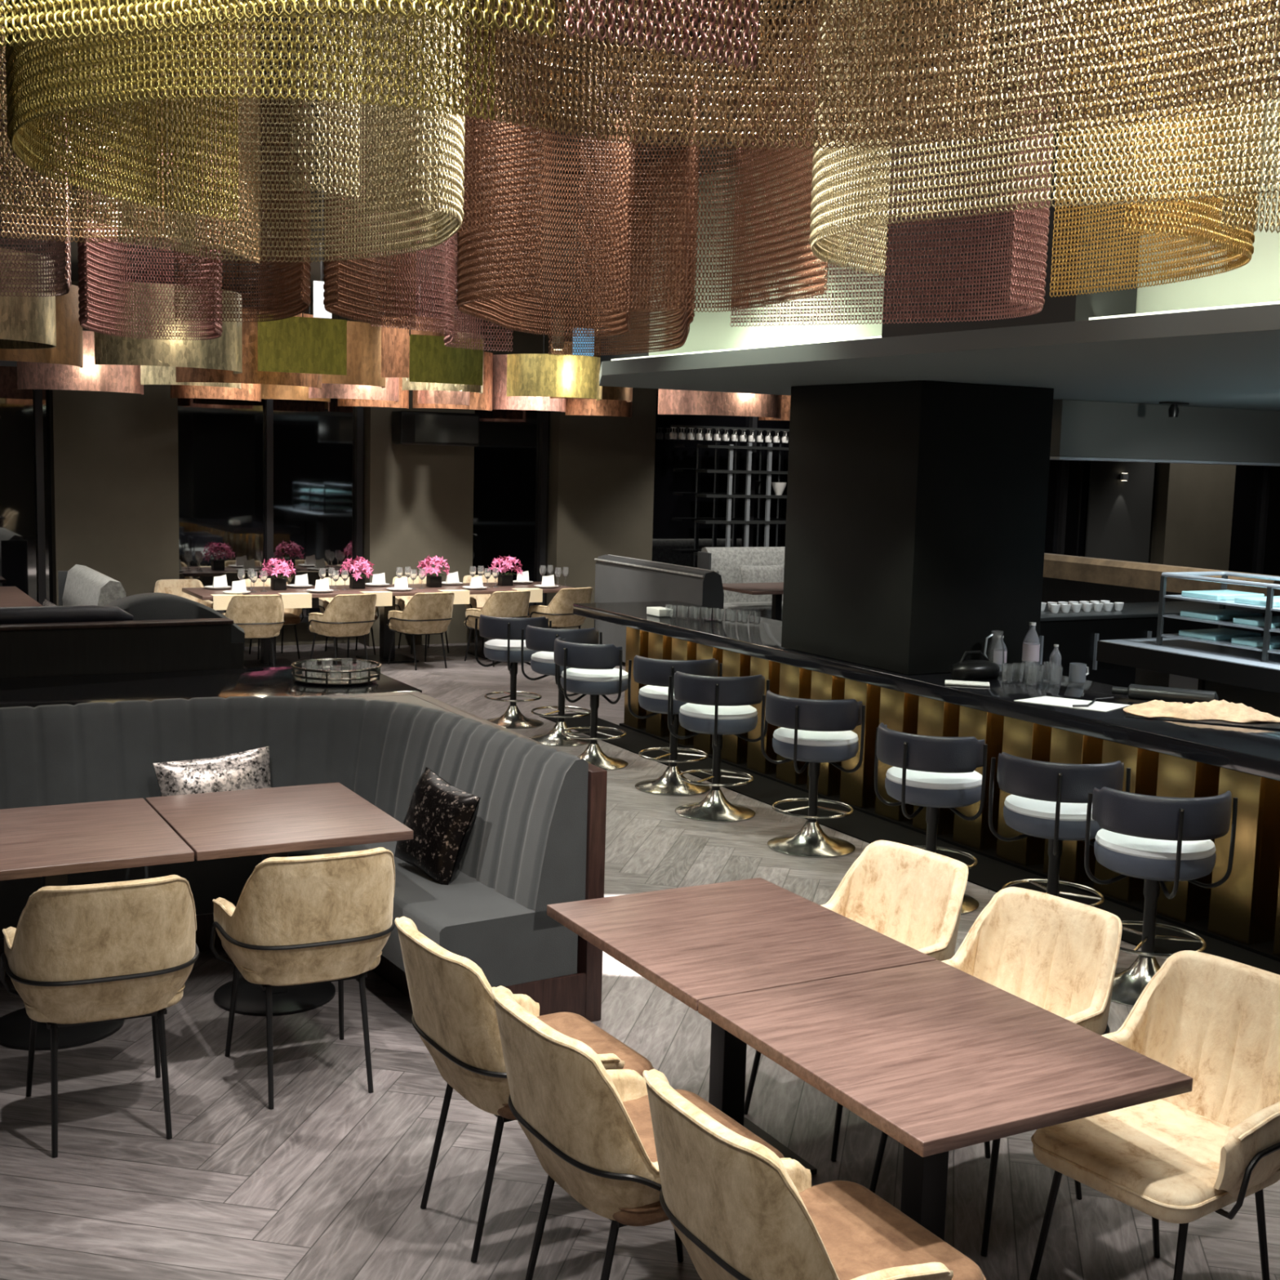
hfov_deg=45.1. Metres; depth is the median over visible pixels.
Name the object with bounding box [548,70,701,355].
curtain
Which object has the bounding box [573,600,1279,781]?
countertop
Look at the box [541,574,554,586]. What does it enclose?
napkin
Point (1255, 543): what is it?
window
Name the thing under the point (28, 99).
curtain
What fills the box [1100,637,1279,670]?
island countertop
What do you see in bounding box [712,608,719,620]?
tumbler
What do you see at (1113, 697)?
spatula
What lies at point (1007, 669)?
tumbler
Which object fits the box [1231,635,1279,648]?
tray
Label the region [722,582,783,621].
dining table
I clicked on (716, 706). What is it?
bar stool
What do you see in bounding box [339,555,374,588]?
flower vase
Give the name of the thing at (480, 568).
wine glass
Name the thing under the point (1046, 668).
tumbler
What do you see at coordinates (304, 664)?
tumbler
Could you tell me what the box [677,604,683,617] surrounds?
tumbler
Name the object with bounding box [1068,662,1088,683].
mug
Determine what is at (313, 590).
plate
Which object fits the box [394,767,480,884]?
cushion
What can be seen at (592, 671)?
bar stool
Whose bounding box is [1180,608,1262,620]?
tray
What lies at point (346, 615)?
velvet armchair
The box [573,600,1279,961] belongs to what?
bar counter
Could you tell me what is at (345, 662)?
tumbler
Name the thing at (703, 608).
tumbler
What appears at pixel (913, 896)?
velvet armchair
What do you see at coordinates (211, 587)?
plate
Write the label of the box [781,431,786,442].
glass
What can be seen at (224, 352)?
curtain
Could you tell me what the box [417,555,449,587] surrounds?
flower vase
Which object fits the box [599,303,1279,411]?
ceiling soffit
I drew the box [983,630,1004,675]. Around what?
carafe
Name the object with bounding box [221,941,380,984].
seat cushion
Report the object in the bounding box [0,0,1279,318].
ceiling
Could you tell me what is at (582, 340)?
sign
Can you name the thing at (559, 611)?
velvet armchair
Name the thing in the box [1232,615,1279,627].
tray
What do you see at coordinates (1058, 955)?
velvet armchair
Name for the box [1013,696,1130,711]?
paper sheet
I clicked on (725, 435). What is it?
glass
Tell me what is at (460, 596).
table runner
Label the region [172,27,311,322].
curtain
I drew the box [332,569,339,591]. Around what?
wine glass
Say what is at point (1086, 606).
cup
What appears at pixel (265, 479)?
window
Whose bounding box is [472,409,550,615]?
window
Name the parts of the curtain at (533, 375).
chain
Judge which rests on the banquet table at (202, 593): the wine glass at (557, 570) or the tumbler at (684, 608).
the wine glass at (557, 570)
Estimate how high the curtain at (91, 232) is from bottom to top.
0.890 m
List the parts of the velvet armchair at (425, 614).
leg, leg, under frame, seat, rail, leg, leg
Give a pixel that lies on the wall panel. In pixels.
(1118, 525)
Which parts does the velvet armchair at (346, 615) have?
leg, leg, seat, under frame, rail, leg, leg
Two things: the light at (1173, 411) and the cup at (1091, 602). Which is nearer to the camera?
the light at (1173, 411)
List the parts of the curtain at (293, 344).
chain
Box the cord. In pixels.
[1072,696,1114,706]
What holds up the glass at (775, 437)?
hanging from the shelf
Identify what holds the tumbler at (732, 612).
on the bar counter at (1165, 757)
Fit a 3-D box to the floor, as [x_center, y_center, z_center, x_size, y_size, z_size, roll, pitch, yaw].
[5.410,1.085,11.090,28.000,0.100,19.900,-2,8,-28]
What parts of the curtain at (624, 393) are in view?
chain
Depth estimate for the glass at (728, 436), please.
18.93 m
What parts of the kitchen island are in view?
pull panel, support post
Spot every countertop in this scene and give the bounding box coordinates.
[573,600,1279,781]
[1040,600,1279,621]
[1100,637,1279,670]
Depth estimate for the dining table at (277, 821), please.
6.08 m
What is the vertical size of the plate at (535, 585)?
0.020 m
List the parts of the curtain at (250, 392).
chain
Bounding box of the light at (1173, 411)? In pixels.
[1159,401,1189,417]
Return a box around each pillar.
[48,280,179,605]
[358,303,475,646]
[546,317,656,629]
[781,380,1053,675]
[1150,462,1235,570]
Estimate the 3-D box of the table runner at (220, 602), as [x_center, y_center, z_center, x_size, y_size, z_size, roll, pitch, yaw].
[-3.976,-0.366,14.860,0.300,0.139,0.138,-2,8,-28]
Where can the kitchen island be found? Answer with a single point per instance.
(1237, 675)
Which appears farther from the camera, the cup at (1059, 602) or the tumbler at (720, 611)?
the cup at (1059, 602)
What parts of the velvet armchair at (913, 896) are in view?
leg, leg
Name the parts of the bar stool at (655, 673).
seat, post, backrest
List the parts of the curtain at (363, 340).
chain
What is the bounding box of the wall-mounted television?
[391,410,479,446]
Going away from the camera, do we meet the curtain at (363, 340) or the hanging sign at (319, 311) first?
the hanging sign at (319, 311)
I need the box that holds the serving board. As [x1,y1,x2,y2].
[1124,712,1279,729]
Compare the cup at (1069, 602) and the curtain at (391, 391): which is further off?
the curtain at (391, 391)
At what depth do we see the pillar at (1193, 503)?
23.05 m
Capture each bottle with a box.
[1002,635,1007,663]
[1022,622,1039,664]
[1049,644,1061,664]
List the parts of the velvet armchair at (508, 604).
leg, rail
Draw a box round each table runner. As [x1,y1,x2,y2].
[209,594,243,610]
[279,592,311,608]
[360,591,392,606]
[439,589,470,604]
[511,587,542,602]
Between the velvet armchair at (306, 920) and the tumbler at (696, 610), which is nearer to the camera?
the velvet armchair at (306, 920)
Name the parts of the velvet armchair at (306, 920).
leg, leg, rail, under frame, seat, leg, leg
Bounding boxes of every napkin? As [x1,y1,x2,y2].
[212,574,227,586]
[231,579,246,591]
[293,573,308,585]
[314,577,329,590]
[372,573,385,584]
[394,577,408,588]
[445,571,459,582]
[469,575,483,587]
[516,570,528,582]
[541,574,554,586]
[944,680,989,687]
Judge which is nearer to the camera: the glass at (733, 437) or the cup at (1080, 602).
the cup at (1080, 602)
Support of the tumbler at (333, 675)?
on the serving tray at (345, 679)
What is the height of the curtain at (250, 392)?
1.139 m
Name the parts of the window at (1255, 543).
frame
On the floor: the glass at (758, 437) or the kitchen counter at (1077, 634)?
the kitchen counter at (1077, 634)
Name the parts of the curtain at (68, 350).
chain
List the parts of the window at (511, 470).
frame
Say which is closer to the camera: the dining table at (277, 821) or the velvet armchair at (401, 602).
the dining table at (277, 821)
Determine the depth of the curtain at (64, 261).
5.89 m
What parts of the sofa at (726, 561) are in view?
panel, seat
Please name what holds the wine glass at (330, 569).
on the banquet table at (202, 593)
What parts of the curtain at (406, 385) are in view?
chain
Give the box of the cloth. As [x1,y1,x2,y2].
[1123,699,1279,723]
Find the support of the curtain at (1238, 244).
hanging from the ceiling
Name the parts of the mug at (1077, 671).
handle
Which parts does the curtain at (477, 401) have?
chain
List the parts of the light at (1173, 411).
plate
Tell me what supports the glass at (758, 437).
hanging from the shelf
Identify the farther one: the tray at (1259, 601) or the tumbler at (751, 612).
the tumbler at (751, 612)
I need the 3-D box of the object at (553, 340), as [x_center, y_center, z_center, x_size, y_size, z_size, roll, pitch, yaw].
[-0.685,-2.593,12.936,0.100,0.312,0.100,-2,8,-28]
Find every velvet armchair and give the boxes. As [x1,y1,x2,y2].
[0,875,199,1157]
[154,578,216,610]
[209,847,395,1109]
[221,594,284,666]
[244,577,303,659]
[307,593,376,664]
[317,577,378,654]
[386,591,453,670]
[392,575,448,654]
[394,915,653,1262]
[462,574,497,650]
[463,590,530,666]
[490,985,784,1279]
[527,586,592,628]
[642,1068,986,1279]
[744,840,968,1161]
[869,886,1122,1257]
[1029,950,1279,1279]
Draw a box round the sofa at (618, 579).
[594,554,724,662]
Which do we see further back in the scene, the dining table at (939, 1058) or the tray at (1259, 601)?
the tray at (1259, 601)
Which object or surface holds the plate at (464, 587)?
on the banquet table at (202, 593)
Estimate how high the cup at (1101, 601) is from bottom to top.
0.070 m
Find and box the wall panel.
[1084,461,1155,563]
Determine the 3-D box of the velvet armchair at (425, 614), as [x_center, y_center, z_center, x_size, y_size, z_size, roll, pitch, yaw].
[-2.221,-0.118,15.637,0.595,0.786,0.658,-4,9,-36]
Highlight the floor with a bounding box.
[0,638,1279,1279]
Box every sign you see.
[313,166,331,318]
[572,222,594,355]
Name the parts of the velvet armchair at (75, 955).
leg, leg, rail, seat, under frame, leg, leg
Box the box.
[646,606,666,617]
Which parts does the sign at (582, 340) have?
panel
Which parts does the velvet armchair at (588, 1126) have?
leg, rail, leg, under frame, leg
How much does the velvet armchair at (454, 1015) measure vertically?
0.883 m
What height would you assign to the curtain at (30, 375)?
1.119 m
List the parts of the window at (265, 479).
frame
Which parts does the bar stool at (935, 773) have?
backrest, post, seat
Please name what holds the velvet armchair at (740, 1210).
on the floor
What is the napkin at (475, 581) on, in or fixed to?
on the plate at (464, 587)
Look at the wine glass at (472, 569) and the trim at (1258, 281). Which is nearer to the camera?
the trim at (1258, 281)
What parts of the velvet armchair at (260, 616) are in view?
seat, under frame, rail, leg, leg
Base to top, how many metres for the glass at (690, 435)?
0.142 m
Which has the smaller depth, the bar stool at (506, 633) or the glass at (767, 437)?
the bar stool at (506, 633)
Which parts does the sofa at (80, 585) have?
panel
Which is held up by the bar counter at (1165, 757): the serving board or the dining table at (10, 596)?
the serving board
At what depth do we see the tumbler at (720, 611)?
11.34 m
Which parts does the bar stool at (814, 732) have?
backrest, post, seat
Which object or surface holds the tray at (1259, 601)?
on the shelf rack
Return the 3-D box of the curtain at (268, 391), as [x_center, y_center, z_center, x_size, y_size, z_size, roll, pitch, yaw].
[-3.398,-2.920,15.186,0.811,1.109,0.395,-2,8,-28]
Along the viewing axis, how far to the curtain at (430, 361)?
10.69 m
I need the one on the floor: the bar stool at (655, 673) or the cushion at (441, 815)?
the bar stool at (655, 673)
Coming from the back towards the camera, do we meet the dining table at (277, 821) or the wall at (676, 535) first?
the wall at (676, 535)
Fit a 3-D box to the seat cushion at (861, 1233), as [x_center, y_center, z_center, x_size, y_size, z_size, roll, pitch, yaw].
[0.427,1.376,3.419,0.495,0.084,0.524,-2,8,-29]
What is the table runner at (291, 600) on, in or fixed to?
on the banquet table at (202, 593)
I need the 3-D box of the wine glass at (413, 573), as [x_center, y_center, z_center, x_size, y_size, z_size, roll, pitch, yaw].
[-2.350,-0.632,15.999,0.076,0.205,0.076,-2,8,-28]
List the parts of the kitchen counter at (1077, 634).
door handle, door handle, door handle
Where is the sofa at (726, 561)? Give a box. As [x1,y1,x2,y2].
[697,546,785,621]
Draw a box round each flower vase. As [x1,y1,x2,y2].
[258,556,296,590]
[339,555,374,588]
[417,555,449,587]
[488,555,522,586]
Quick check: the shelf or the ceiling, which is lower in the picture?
the shelf
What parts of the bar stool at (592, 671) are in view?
backrest, seat, post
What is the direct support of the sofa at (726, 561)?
on the floor
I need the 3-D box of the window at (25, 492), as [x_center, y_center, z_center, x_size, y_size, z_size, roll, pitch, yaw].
[-8.697,-1.341,14.104,6.250,2.690,0.140,-2,8,-28]
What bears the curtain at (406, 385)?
hanging from the ceiling
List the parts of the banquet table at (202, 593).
leg, leg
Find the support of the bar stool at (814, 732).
on the floor
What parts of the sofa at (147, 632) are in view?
panel, panel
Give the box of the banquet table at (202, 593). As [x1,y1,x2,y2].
[182,582,572,668]
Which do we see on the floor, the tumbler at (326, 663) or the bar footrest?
the bar footrest
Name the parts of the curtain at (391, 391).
chain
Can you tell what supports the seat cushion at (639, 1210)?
on the velvet armchair at (588, 1126)
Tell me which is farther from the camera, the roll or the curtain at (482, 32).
the roll
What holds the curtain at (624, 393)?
hanging from the ceiling
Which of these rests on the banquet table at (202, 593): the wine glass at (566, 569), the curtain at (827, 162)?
the wine glass at (566, 569)
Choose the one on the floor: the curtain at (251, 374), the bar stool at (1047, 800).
the bar stool at (1047, 800)
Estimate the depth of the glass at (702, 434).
18.75 m
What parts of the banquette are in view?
seat, backrest, panel, post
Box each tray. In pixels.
[290,658,382,685]
[1178,628,1261,640]
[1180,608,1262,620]
[1181,590,1264,600]
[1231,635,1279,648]
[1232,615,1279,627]
[1234,595,1279,607]
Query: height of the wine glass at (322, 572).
0.205 m
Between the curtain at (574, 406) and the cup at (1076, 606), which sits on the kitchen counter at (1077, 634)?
the cup at (1076, 606)
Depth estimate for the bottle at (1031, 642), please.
8.93 m
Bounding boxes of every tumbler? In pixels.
[301,662,313,676]
[305,659,317,664]
[311,664,322,681]
[321,657,333,674]
[329,665,342,682]
[341,657,352,674]
[349,664,360,681]
[355,659,367,664]
[359,662,371,676]
[665,604,671,616]
[670,604,676,617]
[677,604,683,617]
[681,605,688,618]
[688,605,694,618]
[693,606,700,619]
[701,606,706,619]
[705,608,711,620]
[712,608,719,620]
[717,608,724,621]
[724,608,731,621]
[729,609,736,622]
[737,609,743,622]
[742,610,748,623]
[749,610,755,623]
[754,611,760,624]
[1001,663,1013,682]
[1012,662,1025,681]
[1023,660,1036,679]
[1026,665,1039,684]
[1031,663,1044,683]
[1043,661,1055,679]
[1048,663,1062,681]
[1049,666,1062,685]
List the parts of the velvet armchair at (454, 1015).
leg, rail, leg, under frame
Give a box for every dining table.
[0,586,42,607]
[0,798,194,1050]
[145,782,413,1016]
[546,877,936,1175]
[697,960,1192,1240]
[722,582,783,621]
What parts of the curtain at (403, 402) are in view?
chain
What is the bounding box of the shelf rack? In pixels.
[1155,571,1279,662]
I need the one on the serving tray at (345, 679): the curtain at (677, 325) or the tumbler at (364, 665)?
the tumbler at (364, 665)
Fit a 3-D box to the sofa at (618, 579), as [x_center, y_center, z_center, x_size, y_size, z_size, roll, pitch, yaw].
[0.437,-0.266,15.848,0.912,1.070,2.270,-2,8,-28]
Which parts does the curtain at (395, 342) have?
chain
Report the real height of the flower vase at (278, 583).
0.328 m
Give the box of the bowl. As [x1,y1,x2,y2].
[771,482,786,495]
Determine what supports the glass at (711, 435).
hanging from the shelf
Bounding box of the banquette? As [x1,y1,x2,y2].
[0,691,607,1022]
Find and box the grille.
[414,413,478,444]
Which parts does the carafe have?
handle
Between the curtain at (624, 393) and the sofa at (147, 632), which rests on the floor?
the sofa at (147, 632)
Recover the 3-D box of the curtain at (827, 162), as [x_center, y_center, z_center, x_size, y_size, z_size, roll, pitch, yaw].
[0.802,-1.449,3.550,0.539,1.000,1.820,-1,7,-21]
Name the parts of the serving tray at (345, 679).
plate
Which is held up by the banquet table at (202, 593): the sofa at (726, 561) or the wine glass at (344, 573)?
the wine glass at (344, 573)
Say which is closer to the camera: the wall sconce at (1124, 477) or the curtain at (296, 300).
the curtain at (296, 300)
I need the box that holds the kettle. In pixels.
[951,650,999,679]
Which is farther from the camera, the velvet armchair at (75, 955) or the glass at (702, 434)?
the glass at (702, 434)
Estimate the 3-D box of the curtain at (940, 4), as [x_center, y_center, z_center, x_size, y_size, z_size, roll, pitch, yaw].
[0.162,-1.472,3.100,1.083,0.880,0.174,1,7,-4]
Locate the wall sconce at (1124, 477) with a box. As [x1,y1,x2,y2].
[1120,472,1128,480]
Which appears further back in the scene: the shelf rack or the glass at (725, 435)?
the glass at (725, 435)
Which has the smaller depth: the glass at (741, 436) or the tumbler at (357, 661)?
the tumbler at (357, 661)
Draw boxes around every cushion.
[24,989,183,1022]
[42,599,56,606]
[152,746,271,796]
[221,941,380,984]
[283,612,301,624]
[309,625,369,635]
[388,622,447,633]
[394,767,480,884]
[464,620,479,629]
[497,1012,653,1119]
[527,615,583,626]
[612,1088,784,1226]
[738,564,783,594]
[799,1180,983,1279]
[1032,1098,1279,1223]
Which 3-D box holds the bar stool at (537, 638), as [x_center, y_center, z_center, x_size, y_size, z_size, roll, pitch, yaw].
[-0.605,0.333,11.800,0.548,0.896,0.549,-3,8,-34]
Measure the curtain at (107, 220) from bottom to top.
1.000 m
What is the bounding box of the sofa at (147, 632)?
[0,592,244,679]
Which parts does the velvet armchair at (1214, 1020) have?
leg, leg, leg, rail, leg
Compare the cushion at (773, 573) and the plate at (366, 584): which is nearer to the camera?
the plate at (366, 584)
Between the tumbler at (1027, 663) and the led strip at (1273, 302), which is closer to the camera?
the led strip at (1273, 302)
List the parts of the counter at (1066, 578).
frame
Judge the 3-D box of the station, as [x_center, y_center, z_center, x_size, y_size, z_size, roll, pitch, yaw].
[-3.519,0.772,7.100,4.930,0.999,1.020,-2,8,-28]
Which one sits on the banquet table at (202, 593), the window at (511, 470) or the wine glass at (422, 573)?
the wine glass at (422, 573)
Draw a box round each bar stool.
[475,614,551,728]
[520,625,602,746]
[553,636,628,770]
[627,655,722,795]
[667,671,769,822]
[760,689,865,857]
[874,722,987,915]
[988,751,1131,906]
[1084,786,1237,1006]
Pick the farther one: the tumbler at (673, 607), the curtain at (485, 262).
the tumbler at (673, 607)
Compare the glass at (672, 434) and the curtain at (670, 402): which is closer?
the curtain at (670, 402)
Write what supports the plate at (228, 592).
on the banquet table at (202, 593)
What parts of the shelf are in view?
glass rail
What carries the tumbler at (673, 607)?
on the bar counter at (1165, 757)
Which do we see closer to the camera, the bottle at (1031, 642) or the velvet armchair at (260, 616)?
the bottle at (1031, 642)
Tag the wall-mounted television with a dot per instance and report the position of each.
(408, 427)
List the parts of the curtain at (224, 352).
chain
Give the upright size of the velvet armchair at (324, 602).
0.795 m
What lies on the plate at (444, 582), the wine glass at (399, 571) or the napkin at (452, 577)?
the napkin at (452, 577)
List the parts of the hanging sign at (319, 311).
panel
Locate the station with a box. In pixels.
[0,663,422,707]
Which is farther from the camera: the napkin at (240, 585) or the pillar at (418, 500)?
the pillar at (418, 500)
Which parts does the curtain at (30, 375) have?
chain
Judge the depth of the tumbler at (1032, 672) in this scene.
8.52 m
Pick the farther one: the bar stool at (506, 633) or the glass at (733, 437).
the glass at (733, 437)
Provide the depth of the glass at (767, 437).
19.15 m
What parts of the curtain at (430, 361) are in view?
chain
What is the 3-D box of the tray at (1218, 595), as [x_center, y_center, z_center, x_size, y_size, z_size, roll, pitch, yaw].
[3.837,-0.296,10.156,0.440,0.035,0.300,-2,8,-28]
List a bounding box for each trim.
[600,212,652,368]
[648,13,1279,355]
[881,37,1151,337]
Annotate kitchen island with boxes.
[1096,637,1279,717]
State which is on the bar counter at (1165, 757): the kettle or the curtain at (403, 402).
the kettle
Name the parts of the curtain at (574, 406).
chain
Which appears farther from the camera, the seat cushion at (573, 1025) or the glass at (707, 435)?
the glass at (707, 435)
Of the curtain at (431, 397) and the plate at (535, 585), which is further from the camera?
the plate at (535, 585)
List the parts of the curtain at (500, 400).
chain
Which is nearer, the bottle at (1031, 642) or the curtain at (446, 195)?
the curtain at (446, 195)
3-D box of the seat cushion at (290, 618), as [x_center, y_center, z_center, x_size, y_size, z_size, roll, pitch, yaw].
[-3.812,-0.223,16.038,0.476,0.076,0.495,-2,8,-28]
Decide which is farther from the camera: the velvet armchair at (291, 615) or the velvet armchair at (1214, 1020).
the velvet armchair at (291, 615)
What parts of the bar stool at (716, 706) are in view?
post, seat, backrest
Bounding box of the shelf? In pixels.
[670,424,789,555]
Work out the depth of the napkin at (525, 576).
17.04 m
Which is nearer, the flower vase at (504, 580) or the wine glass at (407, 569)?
the wine glass at (407, 569)
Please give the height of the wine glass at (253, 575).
0.205 m
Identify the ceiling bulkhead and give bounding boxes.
[1049,399,1279,466]
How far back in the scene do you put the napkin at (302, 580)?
15.85 m
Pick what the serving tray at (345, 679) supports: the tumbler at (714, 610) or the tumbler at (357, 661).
the tumbler at (357, 661)
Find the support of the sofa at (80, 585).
on the floor
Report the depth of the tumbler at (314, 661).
8.05 m
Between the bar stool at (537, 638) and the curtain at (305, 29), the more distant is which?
the bar stool at (537, 638)
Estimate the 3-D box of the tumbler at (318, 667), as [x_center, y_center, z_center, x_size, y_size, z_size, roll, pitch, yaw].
[-1.653,0.168,7.892,0.060,0.080,0.060,-2,8,-28]
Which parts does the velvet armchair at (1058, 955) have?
leg, leg, leg, leg, rail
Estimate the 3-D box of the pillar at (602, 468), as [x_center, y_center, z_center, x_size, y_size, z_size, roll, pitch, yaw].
[-0.523,-1.919,18.541,1.280,3.750,0.550,-2,8,-28]
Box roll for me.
[1111,684,1217,703]
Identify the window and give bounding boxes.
[0,360,53,604]
[177,398,363,622]
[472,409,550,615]
[1228,465,1279,576]
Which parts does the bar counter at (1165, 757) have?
brass panel, brass panel, brass panel, brass panel, brass panel, brass panel, brass panel, brass panel, brass panel, brass panel, brass panel, brass panel, brass panel, brass panel, brass panel, brass panel, brass panel, brass panel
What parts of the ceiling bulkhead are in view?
edge trim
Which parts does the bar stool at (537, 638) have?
seat, post, backrest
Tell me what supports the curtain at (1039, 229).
hanging from the ceiling
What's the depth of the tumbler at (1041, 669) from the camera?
8.59 m
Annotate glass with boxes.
[237,568,244,580]
[247,568,254,589]
[249,571,257,592]
[259,570,267,591]
[318,568,325,579]
[328,567,334,587]
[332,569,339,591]
[341,569,348,590]
[395,566,403,577]
[404,566,411,586]
[409,568,417,589]
[418,568,426,588]
[469,565,475,585]
[477,565,484,576]
[484,568,491,587]
[492,567,498,586]
[539,564,546,584]
[546,564,553,575]
[555,567,561,586]
[562,566,568,586]
[669,426,675,439]
[673,426,677,439]
[678,427,684,439]
[682,427,686,439]
[687,427,693,439]
[692,427,694,439]
[696,427,701,439]
[700,428,703,439]
[705,428,710,439]
[709,428,712,440]
[713,428,719,440]
[722,429,727,440]
[726,429,729,440]
[730,429,736,440]
[739,429,744,441]
[747,430,753,441]
[756,430,761,441]
[764,430,769,442]
[773,431,778,442]
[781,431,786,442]
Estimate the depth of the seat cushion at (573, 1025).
4.54 m
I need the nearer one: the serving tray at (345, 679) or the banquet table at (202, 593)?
the serving tray at (345, 679)
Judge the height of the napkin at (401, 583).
0.120 m
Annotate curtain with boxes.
[0,0,195,240]
[0,0,261,264]
[0,0,555,47]
[0,26,71,297]
[0,183,56,349]
[0,189,83,368]
[4,0,496,222]
[17,271,143,395]
[75,110,222,340]
[93,213,242,373]
[115,0,466,262]
[139,251,240,389]
[169,275,261,401]
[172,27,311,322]
[174,238,321,389]
[248,284,330,402]
[257,246,347,375]
[288,0,359,198]
[308,280,399,401]
[321,257,385,387]
[323,35,415,328]
[337,288,408,408]
[370,98,514,351]
[381,247,457,377]
[394,2,498,233]
[402,281,484,393]
[408,242,484,385]
[412,302,493,411]
[417,288,469,405]
[444,0,991,142]
[456,0,636,337]
[490,302,565,412]
[497,0,1279,149]
[506,262,602,400]
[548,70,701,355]
[550,284,632,401]
[565,0,759,71]
[565,306,632,417]
[576,0,827,312]
[657,388,782,418]
[729,0,1060,327]
[758,395,791,420]
[808,0,1279,276]
[1049,0,1269,297]
[1220,0,1279,233]
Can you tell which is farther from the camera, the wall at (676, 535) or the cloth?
the wall at (676, 535)
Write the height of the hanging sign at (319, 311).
0.829 m
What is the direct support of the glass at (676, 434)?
hanging from the shelf
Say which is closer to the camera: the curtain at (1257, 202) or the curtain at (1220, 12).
the curtain at (1220, 12)
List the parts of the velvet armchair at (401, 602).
leg, leg, leg, leg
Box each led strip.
[611,335,882,360]
[1088,301,1279,319]
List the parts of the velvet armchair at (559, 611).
rail, seat, under frame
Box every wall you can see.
[241,296,658,646]
[652,391,1156,568]
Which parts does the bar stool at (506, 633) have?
seat, post, backrest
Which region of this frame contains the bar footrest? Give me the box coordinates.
[539,712,1279,974]
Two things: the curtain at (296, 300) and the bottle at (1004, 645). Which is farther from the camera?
the bottle at (1004, 645)
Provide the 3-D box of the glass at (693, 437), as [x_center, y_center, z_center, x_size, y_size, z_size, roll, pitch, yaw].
[0.636,-2.501,18.713,0.066,0.142,0.066,-2,8,-28]
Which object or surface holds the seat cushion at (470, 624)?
on the velvet armchair at (508, 604)
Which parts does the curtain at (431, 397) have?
chain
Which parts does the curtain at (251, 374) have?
chain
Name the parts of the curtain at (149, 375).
chain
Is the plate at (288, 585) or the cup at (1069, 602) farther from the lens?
the plate at (288, 585)
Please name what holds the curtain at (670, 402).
hanging from the ceiling
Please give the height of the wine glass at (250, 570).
0.205 m
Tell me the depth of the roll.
7.97 m
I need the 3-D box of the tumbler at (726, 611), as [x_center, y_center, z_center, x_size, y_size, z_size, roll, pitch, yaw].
[0.647,-0.184,11.375,0.048,0.090,0.048,-2,8,-28]
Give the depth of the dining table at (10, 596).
14.00 m
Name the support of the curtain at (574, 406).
hanging from the ceiling
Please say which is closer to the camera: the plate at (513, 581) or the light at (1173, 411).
the light at (1173, 411)
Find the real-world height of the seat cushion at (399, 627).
0.075 m
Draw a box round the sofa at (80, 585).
[57,564,125,605]
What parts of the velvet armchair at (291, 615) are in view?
leg, leg, leg, leg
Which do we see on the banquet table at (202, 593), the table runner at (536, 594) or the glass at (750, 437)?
the table runner at (536, 594)
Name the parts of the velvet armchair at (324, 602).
leg, rail, leg, leg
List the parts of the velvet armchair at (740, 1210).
rail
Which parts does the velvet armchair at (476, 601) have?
leg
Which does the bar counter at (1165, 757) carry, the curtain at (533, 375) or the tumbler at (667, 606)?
the tumbler at (667, 606)
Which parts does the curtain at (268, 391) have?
chain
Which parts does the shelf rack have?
rail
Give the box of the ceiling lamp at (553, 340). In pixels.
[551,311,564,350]
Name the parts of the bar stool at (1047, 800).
seat, post, backrest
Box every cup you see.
[1040,602,1046,611]
[1047,601,1057,610]
[1049,604,1060,613]
[1057,601,1067,610]
[1061,604,1071,613]
[1068,601,1079,609]
[1071,603,1081,612]
[1079,600,1088,609]
[1082,603,1092,612]
[1089,600,1099,609]
[1093,602,1103,611]
[1100,600,1110,608]
[1103,602,1113,611]
[1114,602,1124,611]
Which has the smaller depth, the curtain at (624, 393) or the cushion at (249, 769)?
the cushion at (249, 769)
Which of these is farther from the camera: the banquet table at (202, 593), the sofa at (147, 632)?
the banquet table at (202, 593)
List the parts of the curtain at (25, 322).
chain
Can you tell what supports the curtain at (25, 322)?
hanging from the ceiling
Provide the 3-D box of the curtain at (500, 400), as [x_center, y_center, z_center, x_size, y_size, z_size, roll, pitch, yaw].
[-1.105,-2.988,16.305,0.851,1.119,0.415,-2,8,-28]
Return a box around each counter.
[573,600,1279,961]
[1038,600,1279,687]
[1041,552,1279,605]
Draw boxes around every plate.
[204,585,231,589]
[222,590,250,594]
[286,584,312,587]
[306,588,333,592]
[364,582,390,586]
[386,587,412,591]
[441,581,462,585]
[462,586,487,589]
[512,580,533,583]
[533,584,558,588]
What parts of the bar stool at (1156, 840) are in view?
post, seat, backrest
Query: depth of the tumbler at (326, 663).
8.12 m
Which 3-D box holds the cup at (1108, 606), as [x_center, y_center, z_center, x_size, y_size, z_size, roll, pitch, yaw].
[3.939,-0.277,12.970,0.084,0.070,0.082,-2,8,-28]

